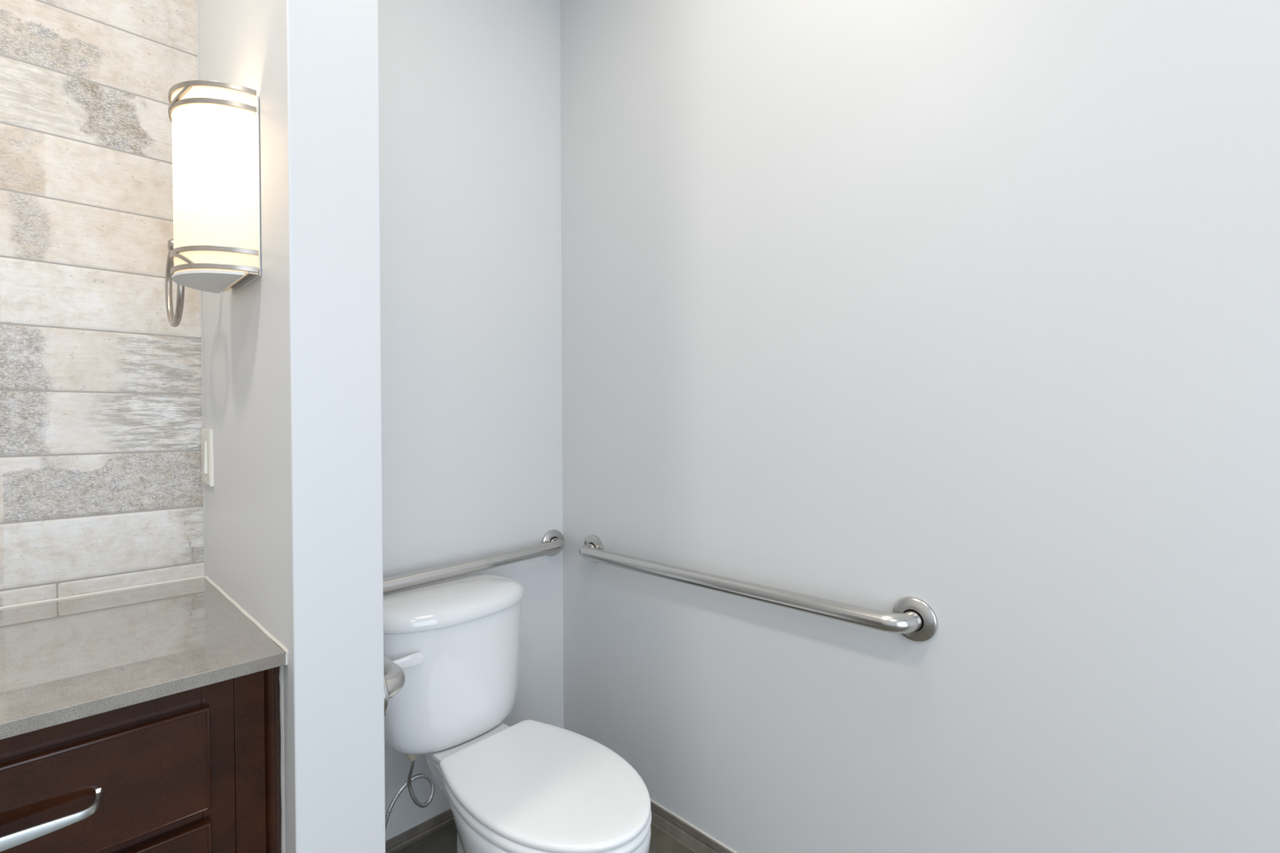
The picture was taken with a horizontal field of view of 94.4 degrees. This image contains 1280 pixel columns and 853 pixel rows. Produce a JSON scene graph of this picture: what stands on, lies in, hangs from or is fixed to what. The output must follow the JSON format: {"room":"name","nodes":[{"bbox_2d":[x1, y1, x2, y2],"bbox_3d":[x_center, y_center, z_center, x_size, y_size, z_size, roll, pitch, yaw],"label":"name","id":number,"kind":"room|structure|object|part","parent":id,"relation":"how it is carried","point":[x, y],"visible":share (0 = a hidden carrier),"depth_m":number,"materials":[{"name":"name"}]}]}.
{"room":"bathroom","nodes":[
{"label":"bathroom","id":0,"kind":"room"},
{"bbox_2d":[198,0,385,852],"bbox_3d":[-0.719,-0.186,1.175,0.671,2.800,0.139,1,1,45],"label":"wall partition","id":1,"kind":"structure","parent":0,"point":[292,357],"depth_m":0.95,"materials":[{"name":"paint"}]},
{"bbox_2d":[164,238,184,327],"bbox_3d":[-0.864,-0.281,1.157,0.158,0.180,0.091,1,1,45],"label":"towel ring","id":2,"kind":"object","parent":1,"relation":"attached to","point":[174,321],"visible":0.46,"depth_m":1.15,"materials":[{"name":"silver metal"}]},
{"bbox_3d":[-0.865,-0.345,1.156,0.050,0.050,0.091,1,1,45],"label":"post","id":3,"kind":"part","parent":2,"relation":"part of","materials":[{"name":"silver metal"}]},
{"bbox_2d":[196,0,205,576],"bbox_3d":[-1.001,-0.622,1.347,0.004,1.932,0.004,1,1,45],"label":"trim","id":4,"kind":"structure","parent":1,"relation":"attached to","point":[197,13],"depth_m":1.35,"materials":[{"name":"grey"}]},
{"bbox_2d":[200,428,213,486],"bbox_3d":[-0.962,0.068,1.313,0.094,0.124,0.012,1,1,45],"label":"switch plate","id":5,"kind":"object","parent":1,"relation":"attached to","point":[206,435],"visible":1,"depth_m":1.29,"materials":[{"name":"beige plastic"}]},
{"bbox_2d":[168,80,261,293],"bbox_3d":[-0.751,-0.407,1.031,0.209,0.312,0.108,1,1,45],"label":"wall sconce","id":6,"kind":"object","parent":1,"relation":"attached to","point":[215,131],"visible":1,"depth_m":0.97,"materials":[{"name":"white glass"}]},
{"bbox_2d":[383,655,405,715],"bbox_3d":[-0.623,0.461,1.237,0.605,0.093,0.070,1,1,45],"label":"toilet paper holder","id":7,"kind":"object","parent":1,"relation":"attached to","point":[394,677],"visible":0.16,"depth_m":1.05,"materials":[{"name":"silver metal"}]},
{"bbox_2d":[377,0,563,841],"bbox_3d":[-1.349,-0.183,1.086,0.100,2.800,2.950,1,1,45],"label":"wall","id":8,"kind":"structure","parent":0,"point":[469,91],"depth_m":1.85,"materials":[{"name":"paint"}]},
{"bbox_2d":[0,0,204,607],"bbox_3d":[-1.638,-0.561,0.705,0.001,1.831,1.812,1,1,45],"label":"wall tile","id":9,"kind":"structure","parent":8,"relation":"attached to","point":[35,32],"depth_m":1.22,"materials":[{"name":"tile"}]},
{"bbox_2d":[0,0,204,598],"bbox_3d":[-1.641,-0.610,0.708,0.010,1.934,1.812,1,1,45],"label":"tile grout lines","id":10,"kind":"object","parent":8,"relation":"attached to","point":[57,583],"depth_m":1.22,"materials":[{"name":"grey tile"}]},
{"bbox_2d":[385,808,454,852],"bbox_3d":[-0.589,1.189,1.791,0.011,0.044,0.888,1,1,45],"label":"baseboard","id":11,"kind":"structure","parent":8,"relation":"attached to","point":[402,841],"depth_m":1.73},
{"bbox_2d":[382,529,564,593],"bbox_3d":[-0.565,0.422,1.757,0.082,0.114,0.906,1,1,45],"label":"grab bar","id":12,"kind":"object","parent":8,"relation":"attached to","point":[553,542],"visible":0.53,"depth_m":1.78,"materials":[{"name":"silver metal"}]},
{"bbox_2d":[395,822,694,852],"bbox_3d":[-0.040,1.280,-0.116,3.674,0.100,3.050,1,1,45],"label":"floor","id":13,"kind":"structure","parent":0,"point":[444,840],"depth_m":1.71,"materials":[{"name":"tile"}]},
{"bbox_2d":[0,665,284,852],"bbox_3d":[-1.277,0.800,0.619,0.665,0.846,1.466,1,1,45],"label":"vanity cabinet","id":14,"kind":"object","parent":13,"relation":"on","point":[200,770],"visible":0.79,"depth_m":0.82,"materials":[{"name":"brown wood"}]},
{"bbox_3d":[-0.761,0.483,0.690,0.036,0.021,0.202,1,1,45],"label":"handle","id":15,"kind":"part","parent":14,"relation":"part of","materials":[{"name":"silver metal"}]},
{"bbox_3d":[-0.781,0.483,0.708,0.020,0.150,0.437,1,1,45],"label":"drawer","id":16,"kind":"part","parent":14,"relation":"part of","materials":[{"name":"brown wood"}]},
{"bbox_2d":[0,575,288,740],"bbox_3d":[-1.409,0.366,0.498,0.633,0.026,1.814,1,1,45],"label":"countertop","id":17,"kind":"structure","parent":14,"relation":"on","point":[72,658],"depth_m":0.93,"materials":[{"name":"stone"}]},
{"bbox_3d":[-0.780,0.681,0.711,0.020,0.210,0.437,1,1,45],"label":"drawer","id":18,"kind":"part","parent":14,"relation":"part of","materials":[{"name":"brown wood"}]},
{"bbox_3d":[-0.605,0.749,0.920,0.018,0.756,0.039,1,1,45],"label":"filler panel","id":19,"kind":"part","parent":14,"relation":"part of","materials":[{"name":"brown wood"}]},
{"bbox_3d":[-0.582,0.749,0.942,0.018,0.756,0.021,1,1,45],"label":"scribe molding","id":20,"kind":"part","parent":14,"relation":"part of","materials":[{"name":"brown wood"}]},
{"bbox_2d":[382,573,651,852],"bbox_3d":[-0.323,0.832,1.451,0.842,0.755,0.450,1,1,42],"label":"toilet","id":21,"kind":"object","parent":13,"relation":"on","point":[526,786],"visible":0.91,"depth_m":1.46,"materials":[{"name":"white ceramic"}]},
{"bbox_3d":[-0.574,0.567,1.428,0.100,0.032,0.030,0,1,-22],"label":"flush lever","id":22,"kind":"part","parent":21,"relation":"part of","materials":[{"name":"white ceramic"}]},
{"bbox_3d":[-0.529,0.664,1.639,0.262,0.320,0.433,1,1,42],"label":"tank","id":23,"kind":"part","parent":21,"relation":"part of","materials":[{"name":"white ceramic"}]},
{"bbox_3d":[-0.530,0.478,1.636,0.280,0.052,0.444,1,1,42],"label":"tank lid","id":24,"kind":"part","parent":21,"relation":"part of","materials":[{"name":"white ceramic"}]},
{"bbox_3d":[-0.251,1.026,1.393,0.650,0.368,0.368,1,1,42],"label":"bowl","id":25,"kind":"part","parent":21,"relation":"part of","materials":[{"name":"white ceramic"}]},
{"bbox_3d":[-0.203,0.806,1.346,0.522,0.020,0.361,1,1,42],"label":"lid","id":26,"kind":"part","parent":21,"relation":"part of","materials":[{"name":"white plastic"}]},
{"bbox_2d":[560,0,1279,852],"bbox_3d":[0.994,-0.187,0.913,3.674,2.800,0.100,1,1,45],"label":"wall","id":27,"kind":"structure","parent":0,"point":[967,309],"depth_m":1.23,"materials":[{"name":"paint"}]},
{"bbox_2d":[651,822,697,852],"bbox_3d":[0.954,1.213,0.888,3.474,0.001,0.004,1,1,45],"label":"trim","id":28,"kind":"structure","parent":27,"relation":"attached to","point":[651,823],"depth_m":1.73,"materials":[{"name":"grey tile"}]},
{"bbox_2d":[650,801,733,852],"bbox_3d":[0.958,1.184,0.892,3.474,0.058,0.011,1,1,45],"label":"baseboard","id":29,"kind":"structure","parent":27,"relation":"attached to","point":[698,842],"depth_m":1.71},
{"bbox_2d":[650,799,736,852],"bbox_3d":[0.961,1.154,0.895,3.474,0.003,0.004,1,1,45],"label":"trim","id":30,"kind":"structure","parent":27,"relation":"attached to","point":[653,802],"depth_m":1.69,"materials":[{"name":"white"}]},
{"bbox_2d":[578,534,937,641],"bbox_3d":[0.186,0.410,1.593,1.130,0.102,0.082,1,1,45],"label":"grab bar","id":31,"kind":"object","parent":27,"relation":"attached to","point":[911,617],"visible":1,"depth_m":1.37,"materials":[{"name":"silver metal"}]}
]}

